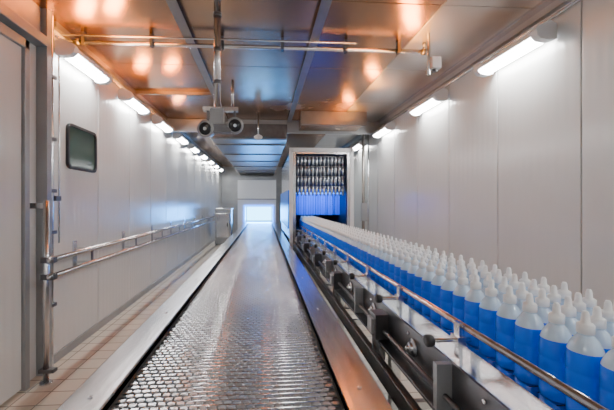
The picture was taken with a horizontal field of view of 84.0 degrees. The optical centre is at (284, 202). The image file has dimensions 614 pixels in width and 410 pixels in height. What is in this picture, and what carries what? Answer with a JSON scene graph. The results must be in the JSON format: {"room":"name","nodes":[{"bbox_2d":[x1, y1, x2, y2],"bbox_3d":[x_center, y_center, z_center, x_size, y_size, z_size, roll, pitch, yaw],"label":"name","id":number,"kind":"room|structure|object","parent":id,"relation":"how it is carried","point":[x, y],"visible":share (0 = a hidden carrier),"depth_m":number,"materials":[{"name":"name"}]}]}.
{"room":"processing plant","nodes":[
{"label":"processing plant","id":0,"kind":"room"},
{"bbox_2d":[30,30,221,379],"bbox_3d":[-2.573,-0.100,6.856,0.100,3.400,20.000,0,0,-4],"label":"wall","id":1,"kind":"structure","parent":0,"point":[144,177],"depth_m":4.69,"materials":[{"name":"grey"}]},
{"bbox_2d":[0,22,29,404],"bbox_3d":[-2.150,0.100,1.386,0.070,3.000,3.130,0,0,-4],"label":"door","id":2,"kind":"structure","parent":1,"relation":"in","point":[14,48],"depth_m":2.80,"materials":[{"name":"grey paint"}]},
{"bbox_2d":[0,0,46,45],"bbox_3d":[-2.122,-1.620,1.203,0.110,0.360,3.860,0,0,-4],"label":"trim","id":3,"kind":"structure","parent":1,"relation":"attached to","point":[21,16],"depth_m":2.89,"materials":[{"name":"grey paint"}]},
{"bbox_2d":[36,8,60,375],"bbox_3d":[-2.254,-0.100,3.268,0.100,3.400,0.260,0,0,-4],"label":"vertical pipe","id":4,"kind":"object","parent":1,"relation":"attached to","point":[45,77],"depth_m":3.14,"materials":[{"name":"silver metal"}]},
{"bbox_2d":[66,123,96,172],"bbox_3d":[-2.328,-0.615,3.915,0.030,0.490,0.620,0,0,-4],"label":"window","id":5,"kind":"structure","parent":1,"relation":"in","point":[81,143],"depth_m":3.88,"materials":[{"name":"black glass"}]},
{"bbox_2d":[55,38,112,84],"bbox_3d":[-2.222,-1.548,3.791,0.228,0.175,0.850,0,0,-4],"label":"wall lamp","id":6,"kind":"object","parent":1,"relation":"attached to","point":[65,49],"visible":0.99,"depth_m":3.60,"materials":[{"name":"white plastic"}]},
{"bbox_2d":[54,239,214,363],"bbox_3d":[-2.712,1.555,10.103,0.020,0.090,13.500,0,0,-4],"label":"baseboard","id":7,"kind":"structure","parent":1,"relation":"attached to","point":[73,344],"depth_m":4.65,"materials":[{"name":"grey paint"}]},
{"bbox_2d":[118,88,150,114],"bbox_3d":[-2.310,-1.548,5.239,0.228,0.175,0.850,0,0,-4],"label":"wall lamp","id":8,"kind":"object","parent":1,"relation":"attached to","point":[124,95],"visible":1,"depth_m":5.03,"materials":[{"name":"white plastic"}]},
{"bbox_2d":[54,21,222,167],"bbox_3d":[-2.697,-1.729,10.104,0.050,0.141,13.500,0,0,-4],"label":"trim","id":9,"kind":"structure","parent":1,"relation":"attached to","point":[60,29],"depth_m":4.67,"materials":[{"name":"brown metal"}]},
{"bbox_2d":[152,114,173,132],"bbox_3d":[-2.399,-1.548,6.686,0.228,0.175,0.850,0,0,-4],"label":"wall lamp","id":10,"kind":"object","parent":1,"relation":"attached to","point":[156,119],"visible":1,"depth_m":6.45,"materials":[{"name":"white plastic"}]},
{"bbox_2d":[173,132,189,144],"bbox_3d":[-2.487,-1.548,8.133,0.228,0.175,0.850,0,0,-4],"label":"wall lamp","id":11,"kind":"object","parent":1,"relation":"attached to","point":[178,136],"visible":0.97,"depth_m":7.89,"materials":[{"name":"white plastic"}]},
{"bbox_2d":[187,142,199,152],"bbox_3d":[-2.576,-1.548,9.581,0.228,0.175,0.850,0,0,-4],"label":"wall lamp","id":12,"kind":"object","parent":1,"relation":"attached to","point":[192,147],"visible":0.97,"depth_m":9.23,"materials":[{"name":"white plastic"}]},
{"bbox_2d":[197,151,207,159],"bbox_3d":[-2.664,-1.548,11.028,0.228,0.175,0.850,0,0,-4],"label":"wall lamp","id":13,"kind":"object","parent":1,"relation":"attached to","point":[201,154],"visible":0.94,"depth_m":10.74,"materials":[{"name":"white plastic"}]},
{"bbox_2d":[205,157,214,163],"bbox_3d":[-2.753,-1.548,12.475,0.228,0.175,0.850,0,0,-4],"label":"wall lamp","id":14,"kind":"object","parent":1,"relation":"attached to","point":[208,160],"visible":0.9,"depth_m":12.19,"materials":[{"name":"white plastic"}]},
{"bbox_2d":[0,241,431,409],"bbox_3d":[-0.178,1.650,7.002,4.940,0.100,20.200,0,0,-4],"label":"floor","id":15,"kind":"structure","parent":0,"point":[79,364],"depth_m":3.71,"materials":[{"name":"tile"}]},
{"bbox_2d":[30,201,214,385],"bbox_3d":[-2.554,0.790,9.403,0.250,1.620,12.918,0,0,-4],"label":"guard rail","id":16,"kind":"object","parent":15,"relation":"on","point":[46,276],"visible":0.86,"depth_m":3.09,"materials":[{"name":"silver metal"}]},
{"bbox_2d":[214,208,232,244],"bbox_3d":[-2.358,0.900,13.161,0.640,1.400,0.680,0,0,-4],"label":"cabinet","id":17,"kind":"object","parent":15,"relation":"on","point":[223,216],"visible":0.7,"depth_m":12.86,"materials":[{"name":"silver metal"}]},
{"bbox_2d":[57,222,392,409],"bbox_3d":[-0.662,1.235,8.075,1.435,0.730,14.800,0,0,-4],"label":"conveyor","id":18,"kind":"object","parent":15,"relation":"on","point":[244,331],"visible":1,"depth_m":2.11,"materials":[{"name":"metal"}]},
{"bbox_2d":[237,177,275,227],"bbox_3d":[-1.317,0.210,16.205,1.790,2.780,1.470,0,0,-4],"label":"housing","id":19,"kind":"object","parent":15,"relation":"on","point":[252,191],"visible":0.79,"depth_m":15.54,"materials":[{"name":"white metal"}]},
{"bbox_2d":[281,148,353,253],"bbox_3d":[0.728,0.165,9.723,1.520,2.870,3.780,0,0,-4],"label":"machine","id":20,"kind":"object","parent":15,"relation":"on","point":[317,182],"visible":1,"depth_m":8.02,"materials":[{"name":"silver metal"}]},
{"bbox_2d":[361,134,368,230],"bbox_3d":[1.820,-0.100,7.737,0.156,3.400,0.298,0,0,24],"label":"pipe","id":21,"kind":"object","parent":15,"relation":"on","point":[364,206],"visible":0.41,"depth_m":7.70,"materials":[{"name":"grey metal"}]},
{"bbox_2d":[293,225,609,409],"bbox_3d":[0.746,1.048,4.103,0.670,1.105,7.400,0,0,-4],"label":"conveyor","id":22,"kind":"object","parent":15,"relation":"on","point":[449,373],"visible":0.65,"depth_m":1.70,"materials":[{"name":"metal"}]},
{"bbox_2d":[299,215,613,409],"bbox_3d":[0.778,0.463,4.609,0.361,0.303,7.956,0,0,-4],"label":"bottles","id":23,"kind":"object","parent":22,"relation":"on","point":[572,341],"visible":0.98,"depth_m":1.33,"materials":[{"name":"blue"}]},
{"bbox_2d":[222,167,281,233],"bbox_3d":[-0.791,-0.100,17.034,4.900,3.400,0.100,0,0,-4],"label":"wall","id":24,"kind":"structure","parent":0,"point":[229,174],"depth_m":16.88,"materials":[{"name":"grey paint"}]},
{"bbox_2d":[247,207,270,219],"bbox_3d":[-1.280,0.530,16.994,1.220,0.680,0.040,0,0,-4],"label":"window","id":25,"kind":"structure","parent":24,"relation":"in","point":[253,213],"depth_m":16.97,"materials":[{"name":"white glass"}]},
{"bbox_2d":[33,0,541,166],"bbox_3d":[-0.178,-1.850,7.002,4.900,0.100,20.000,0,0,-4],"label":"ceiling","id":26,"kind":"structure","parent":0,"point":[265,81],"depth_m":3.96,"materials":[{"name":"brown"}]},
{"bbox_2d":[197,0,242,137],"bbox_3d":[-0.553,-1.179,2.946,0.393,1.242,0.187,0,0,-4],"label":"ceiling camera","id":27,"kind":"object","parent":26,"relation":"attached to","point":[216,125],"visible":1,"depth_m":2.89,"materials":[{"name":"silver metal"}]},
{"bbox_2d":[136,0,331,122],"bbox_3d":[-1.158,-1.771,6.942,2.635,0.058,20.000,0,0,-4],"label":"ceiling beam","id":28,"kind":"structure","parent":26,"relation":"attached to","point":[174,7],"depth_m":4.07,"materials":[{"name":"grey metal"}]},
{"bbox_2d":[60,31,426,54],"bbox_3d":[-0.355,-1.732,3.678,3.920,0.135,0.124,0,0,-4],"label":"ceiling pipe","id":29,"kind":"object","parent":26,"relation":"hanging from","point":[83,41],"depth_m":3.66,"materials":[{"name":"silver metal"}]},
{"bbox_2d":[254,118,262,140],"bbox_3d":[-0.559,-1.560,7.179,0.180,0.480,0.180,0,0,-4],"label":"beacon","id":30,"kind":"object","parent":26,"relation":"hanging from","point":[258,137],"depth_m":7.16,"materials":[{"name":"white plastic"}]},
{"bbox_2d":[166,118,381,174],"bbox_3d":[-0.490,-1.575,12.108,4.700,0.450,9.570,0,0,-4],"label":"ventilation duct","id":31,"kind":"object","parent":26,"relation":"attached to","point":[249,156],"visible":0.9,"depth_m":7.50,"materials":[{"name":"silver metal"}]},
{"bbox_2d":[299,111,366,131],"bbox_3d":[0.948,-1.665,7.031,1.310,0.270,0.720,0,0,-4],"label":"air plenum","id":32,"kind":"object","parent":26,"relation":"attached to","point":[308,120],"visible":1,"depth_m":6.69,"materials":[{"name":"metal"}]},
{"bbox_2d":[427,33,440,75],"bbox_3d":[1.574,-1.575,3.613,0.136,0.450,0.100,0,0,-4],"label":"junction box","id":33,"kind":"object","parent":26,"relation":"attached to","point":[433,63],"visible":1,"depth_m":3.58,"materials":[{"name":"white plastic"}]},
{"bbox_2d":[350,0,613,308],"bbox_3d":[2.218,-0.100,7.149,0.100,3.400,20.000,0,0,-4],"label":"wall","id":34,"kind":"structure","parent":0,"point":[514,170],"depth_m":3.48,"materials":[{"name":"grey"}]},
{"bbox_2d":[350,139,366,150],"bbox_3d":[1.944,-1.518,8.935,0.228,0.175,0.900,0,0,-4],"label":"wall lamp","id":35,"kind":"object","parent":34,"relation":"attached to","point":[358,145],"visible":0.76,"depth_m":8.75,"materials":[{"name":"white plastic"}]},
{"bbox_2d":[371,121,395,137],"bbox_3d":[2.057,-1.518,7.089,0.228,0.175,0.900,0,0,-4],"label":"wall lamp","id":36,"kind":"object","parent":34,"relation":"attached to","point":[391,125],"visible":1,"depth_m":6.84,"materials":[{"name":"white plastic"}]},
{"bbox_2d":[407,88,447,116],"bbox_3d":[2.173,-1.518,5.192,0.228,0.175,0.900,0,0,-4],"label":"wall lamp","id":37,"kind":"object","parent":34,"relation":"attached to","point":[441,95],"visible":1,"depth_m":4.98,"materials":[{"name":"white plastic"}]},
{"bbox_2d":[340,0,580,147],"bbox_3d":[2.103,-1.723,7.142,0.130,0.153,20.000,0,0,-4],"label":"trim","id":38,"kind":"structure","parent":34,"relation":"attached to","point":[542,10],"depth_m":3.91,"materials":[{"name":"grey paint"}]},
{"bbox_2d":[473,20,556,77],"bbox_3d":[2.281,-1.518,3.426,0.228,0.175,0.900,0,0,-4],"label":"wall lamp","id":39,"kind":"object","parent":34,"relation":"attached to","point":[546,32],"visible":1,"depth_m":3.23,"materials":[{"name":"white plastic"}]}
]}

